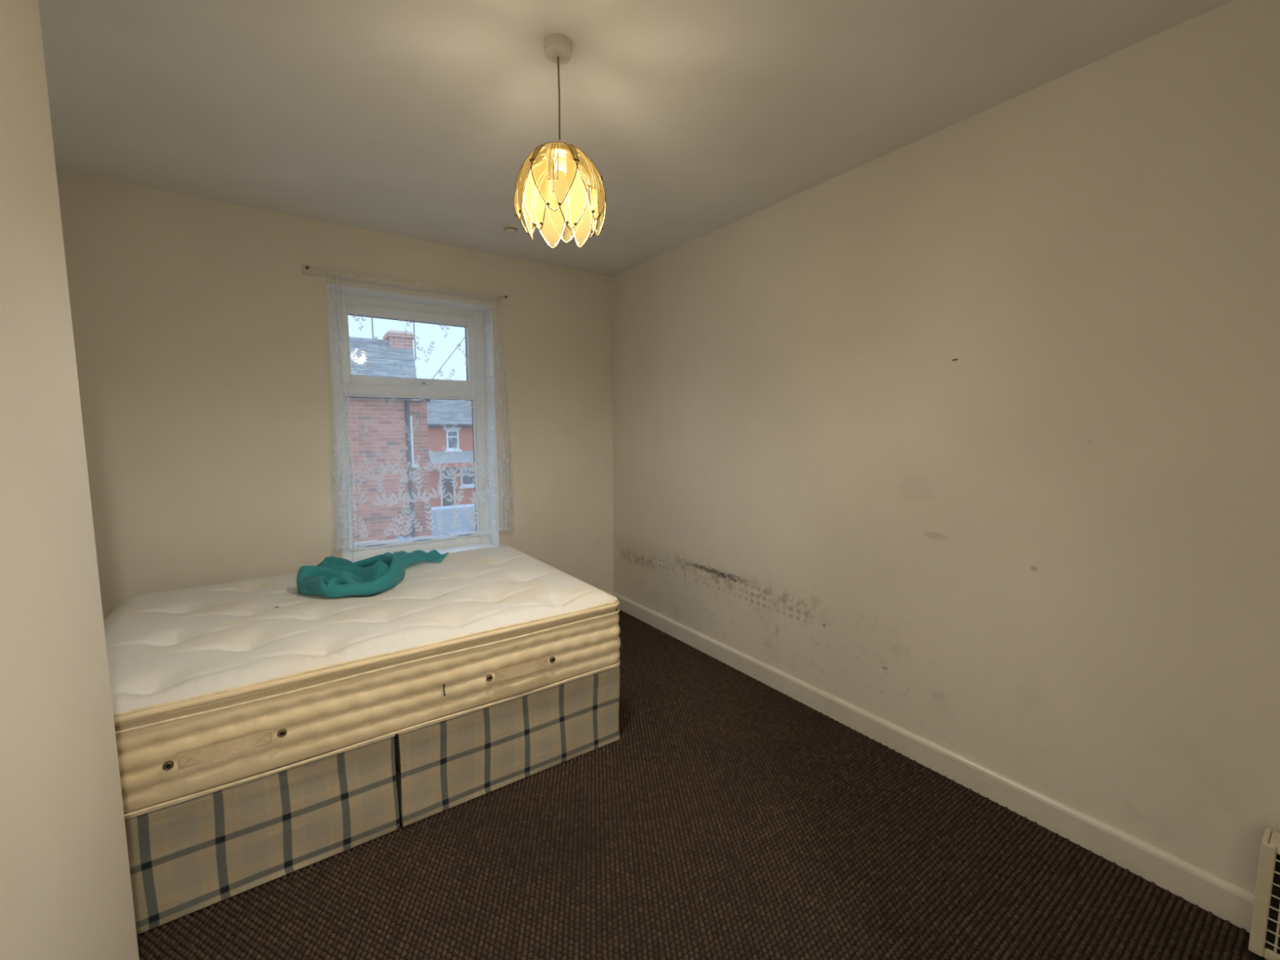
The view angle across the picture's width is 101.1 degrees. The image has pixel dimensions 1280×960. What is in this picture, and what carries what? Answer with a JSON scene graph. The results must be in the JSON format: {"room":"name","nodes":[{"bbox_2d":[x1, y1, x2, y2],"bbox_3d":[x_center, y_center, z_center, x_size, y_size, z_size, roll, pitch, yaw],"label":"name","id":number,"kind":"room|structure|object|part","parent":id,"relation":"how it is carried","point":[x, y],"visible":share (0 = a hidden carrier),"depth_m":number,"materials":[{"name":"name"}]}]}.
{"room":"bedroom","nodes":[
{"label":"bedroom","id":0,"kind":"room"},
{"bbox_2d":[0,0,139,959],"bbox_3d":[-0.774,0.135,0.097,0.488,2.650,2.400,-4,7,-35],"label":"wall","id":1,"kind":"structure","parent":0,"point":[66,891],"depth_m":0.96,"materials":[{"name":"paint"}]},
{"bbox_2d":[56,169,613,621],"bbox_3d":[-1.581,-0.198,3.498,3.500,2.650,0.320,-4,7,-35],"label":"wall","id":2,"kind":"structure","parent":0,"point":[202,338],"depth_m":2.91,"materials":[{"name":"paint"}]},
{"bbox_2d":[302,264,507,300],"bbox_3d":[-1.410,-1.223,3.303,1.197,0.049,0.034,-4,7,-35],"label":"rail","id":3,"kind":"object","parent":2,"relation":"attached to","point":[308,269],"visible":1,"depth_m":3.24,"materials":[{"name":"paint"}]},
{"bbox_2d":[333,306,515,551],"bbox_3d":[-1.354,-0.408,3.361,1.114,1.617,0.049,-4,7,-35],"label":"lace curtain","id":4,"kind":"object","parent":3,"relation":"hanging from","point":[497,466],"visible":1,"depth_m":3.37,"materials":[{"name":"white fabric"}]},
{"bbox_2d":[328,292,488,559],"bbox_3d":[-1.532,-0.336,3.582,0.982,1.699,0.118,-4,7,-35],"label":"window","id":5,"kind":"structure","parent":2,"relation":"in","point":[340,304],"depth_m":3.52,"materials":[{"name":"white plastic"}]},
{"bbox_3d":[-1.536,-0.877,3.535,0.852,0.498,0.066,-4,7,-35],"label":"sash","id":6,"kind":"part","parent":5,"relation":"part of","materials":[{"name":"white plastic"}]},
{"bbox_3d":[-1.468,-0.650,3.546,0.107,0.024,0.030,-4,7,-35],"label":"handle","id":7,"kind":"part","parent":5,"relation":"part of","materials":[{"name":"white plastic"}]},
{"bbox_2d":[349,542,497,562],"bbox_3d":[-1.461,0.513,3.566,0.974,0.022,0.240,-4,7,-35],"label":"trim","id":8,"kind":"structure","parent":2,"relation":"attached to","point":[482,545],"depth_m":3.74,"materials":[{"name":"paint"}]},
{"bbox_3d":[-1.596,0.523,3.761,1.022,0.044,0.109,-4,7,-35],"label":"trim","id":9,"kind":"structure","parent":2,"relation":"attached to","visible":0},
{"bbox_2d":[354,540,377,546],"bbox_3d":[-1.891,0.470,3.571,0.200,0.100,0.020,-4,7,-35],"label":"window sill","id":10,"kind":"structure","parent":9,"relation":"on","point":[362,542],"depth_m":3.56,"materials":[{"name":"white"}]},
{"bbox_2d":[38,0,1233,276],"bbox_3d":[-0.284,-1.398,1.523,3.500,0.120,4.800,-4,7,-35],"label":"ceiling","id":11,"kind":"structure","parent":0,"point":[415,119],"depth_m":1.88,"materials":[{"name":"paint"}]},
{"bbox_2d":[502,223,519,235],"bbox_3d":[-0.762,-1.475,3.106,0.096,0.036,0.096,-4,7,-35],"label":"ceiling detector","id":12,"kind":"object","parent":11,"relation":"attached to","point":[509,228],"visible":1,"depth_m":3.08,"materials":[{"name":"white plastic"}]},
{"bbox_2d":[513,33,606,248],"bbox_3d":[-0.253,-1.059,1.656,0.288,0.582,0.290,5,8,42],"label":"pendant lamp","id":13,"kind":"object","parent":11,"relation":"hanging from","point":[559,192],"visible":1,"depth_m":1.59,"materials":[{"name":"yellow plastic"}]},
{"bbox_2d":[137,608,1266,959],"bbox_3d":[-0.278,1.358,1.794,3.500,0.120,4.800,-4,7,-35],"label":"floor","id":14,"kind":"structure","parent":0,"point":[1245,948],"depth_m":1.72,"materials":[{"name":"brown carpet"}]},
{"bbox_2d":[124,733,399,934],"bbox_3d":[-1.627,1.073,2.187,0.908,0.378,1.331,-4,7,-35],"label":"base","id":15,"kind":"object","parent":14,"relation":"on","point":[186,856],"visible":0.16,"depth_m":1.67,"materials":[{"name":"fabric"}]},
{"bbox_2d":[395,661,620,826],"bbox_3d":[-0.859,1.018,2.725,0.964,0.378,1.331,-4,7,-35],"label":"base","id":16,"kind":"object","parent":14,"relation":"on","point":[442,765],"visible":0.3,"depth_m":2.13,"materials":[{"name":"fabric"}]},
{"bbox_2d":[103,546,620,817],"bbox_3d":[-1.229,0.685,2.421,1.895,0.341,1.384,-4,7,-35],"label":"mattress","id":17,"kind":"object","parent":16,"relation":"on","point":[212,686],"visible":0.83,"depth_m":1.92,"materials":[{"name":"fabric"}]},
{"bbox_3d":[-1.240,0.806,1.581,0.229,0.048,0.009,-4,7,-35],"label":"strap handle","id":18,"kind":"part","parent":17,"relation":"part of","materials":[{"name":"fabric"}]},
{"bbox_2d":[296,549,448,597],"bbox_3d":[-1.381,0.444,2.727,0.479,0.184,0.833,0,6,4],"label":"cloth","id":19,"kind":"object","parent":17,"relation":"on","point":[333,577],"visible":1,"depth_m":2.47,"materials":[{"name":"teal fabric"}]},
{"bbox_3d":[-0.472,0.762,2.120,0.226,0.048,0.009,-4,7,-35],"label":"strap handle","id":20,"kind":"part","parent":17,"relation":"part of","materials":[{"name":"fabric"}]},
{"bbox_2d":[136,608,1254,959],"bbox_3d":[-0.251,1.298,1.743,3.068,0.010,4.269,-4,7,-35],"label":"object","id":21,"kind":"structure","parent":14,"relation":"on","point":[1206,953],"depth_m":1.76,"materials":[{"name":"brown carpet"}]},
{"bbox_2d":[1248,828,1279,959],"bbox_3d":[1.908,1.178,1.235,0.093,0.338,0.603,-4,7,-35],"label":"heater","id":22,"kind":"object","parent":14,"relation":"on","point":[1264,934],"visible":1,"depth_m":1.44,"materials":[{"name":"beige metal"}]},
{"bbox_3d":[1.744,1.148,1.479,0.080,0.326,0.012,-4,7,-35],"label":"panel","id":23,"kind":"part","parent":22,"relation":"part of","materials":[{"name":"beige metal"}]},
{"bbox_3d":[1.913,1.014,1.223,0.080,0.010,0.577,-4,7,-35],"label":"panel","id":24,"kind":"part","parent":22,"relation":"part of","materials":[{"name":"beige metal"}]},
{"bbox_2d":[611,0,1279,893],"bbox_3d":[1.147,-0.104,2.476,0.218,2.650,4.500,-4,7,-35],"label":"wall","id":25,"kind":"structure","parent":0,"point":[966,435],"depth_m":1.95,"materials":[{"name":"paint"}]},
{"bbox_2d":[612,591,1254,933],"bbox_3d":[1.011,1.156,2.624,0.019,0.115,4.300,-4,7,-35],"label":"baseboard","id":26,"kind":"structure","parent":25,"relation":"attached to","point":[1226,900],"depth_m":2.04,"materials":[{"name":"paint"}]},
{"label":"outside","id":27,"kind":"structure","parent":0,"visible":0},
{"bbox_3d":[-16.441,1.010,36.290,70.000,0.100,69.380,-4,7,-35],"label":"ground","id":28,"kind":"structure","parent":27,"visible":0},
{"bbox_2d":[346,317,465,542],"bbox_3d":[-6.942,-1.123,10.718,10.506,9.105,5.210,-4,7,-35],"label":"brick house","id":29,"kind":"structure","parent":28,"relation":"on","point":[386,429],"depth_m":9.64,"materials":[{"name":"red brick"}]},
{"bbox_3d":[-4.533,-0.777,10.437,0.035,0.860,0.015,-4,7,-35],"label":"pane","id":30,"kind":"part","parent":29,"relation":"part of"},
{"bbox_2d":[397,526,475,540],"bbox_3d":[-2.468,2.267,8.072,1.900,2.853,1.600,-4,7,-35],"label":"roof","id":31,"kind":"structure","parent":28,"relation":"on","point":[473,528],"depth_m":8.44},
{"bbox_2d":[426,399,474,506],"bbox_3d":[-9.690,-1.975,31.837,8.090,6.680,7.930,-4,7,-35],"label":"house","id":32,"kind":"structure","parent":28,"relation":"on","point":[447,411],"depth_m":27.96,"materials":[{"name":"red brick"}]},
{"bbox_3d":[-10.482,0.429,27.744,0.070,2.200,0.060,-4,7,-35],"label":"door post","id":33,"kind":"part","parent":32,"relation":"part of","materials":[{"name":"white wood"}]},
{"bbox_3d":[-10.203,-0.162,27.872,0.340,0.650,0.020,-4,7,-35],"label":"pane","id":34,"kind":"part","parent":32,"relation":"part of","materials":[{"name":"grey glass"}]},
{"bbox_3d":[-10.219,0.443,27.956,0.600,2.130,0.060,-4,7,-35],"label":"door","id":35,"kind":"part","parent":32,"relation":"part of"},
{"bbox_3d":[-9.942,-2.131,27.909,0.460,0.860,0.010,-4,7,-35],"label":"pane","id":36,"kind":"part","parent":32,"relation":"part of","materials":[{"name":"grey glass"}]},
{"bbox_3d":[-9.903,-1.548,27.913,0.880,0.120,0.140,-4,7,-35],"label":"window sill","id":37,"kind":"part","parent":32,"relation":"part of","materials":[{"name":"white stone"}]},
{"bbox_3d":[-9.934,0.390,28.128,0.070,2.200,0.060,-4,7,-35],"label":"door post","id":38,"kind":"part","parent":32,"relation":"part of","materials":[{"name":"white wood"}]},
{"bbox_3d":[-9.101,0.365,28.665,1.490,0.120,0.140,-4,7,-35],"label":"window sill","id":39,"kind":"part","parent":32,"relation":"part of","materials":[{"name":"white stone"}]},
{"bbox_3d":[-9.140,-0.157,28.667,1.070,0.740,0.010,-4,7,-35],"label":"pane","id":40,"kind":"part","parent":32,"relation":"part of","materials":[{"name":"glass"}]},
{"bbox_2d":[431,503,475,535],"bbox_3d":[-5.809,1.793,17.949,2.900,1.880,0.600,-4,7,-35],"label":"wall","id":41,"kind":"structure","parent":28,"relation":"on","point":[446,513],"depth_m":17.25,"materials":[{"name":"white paint"}]}
]}

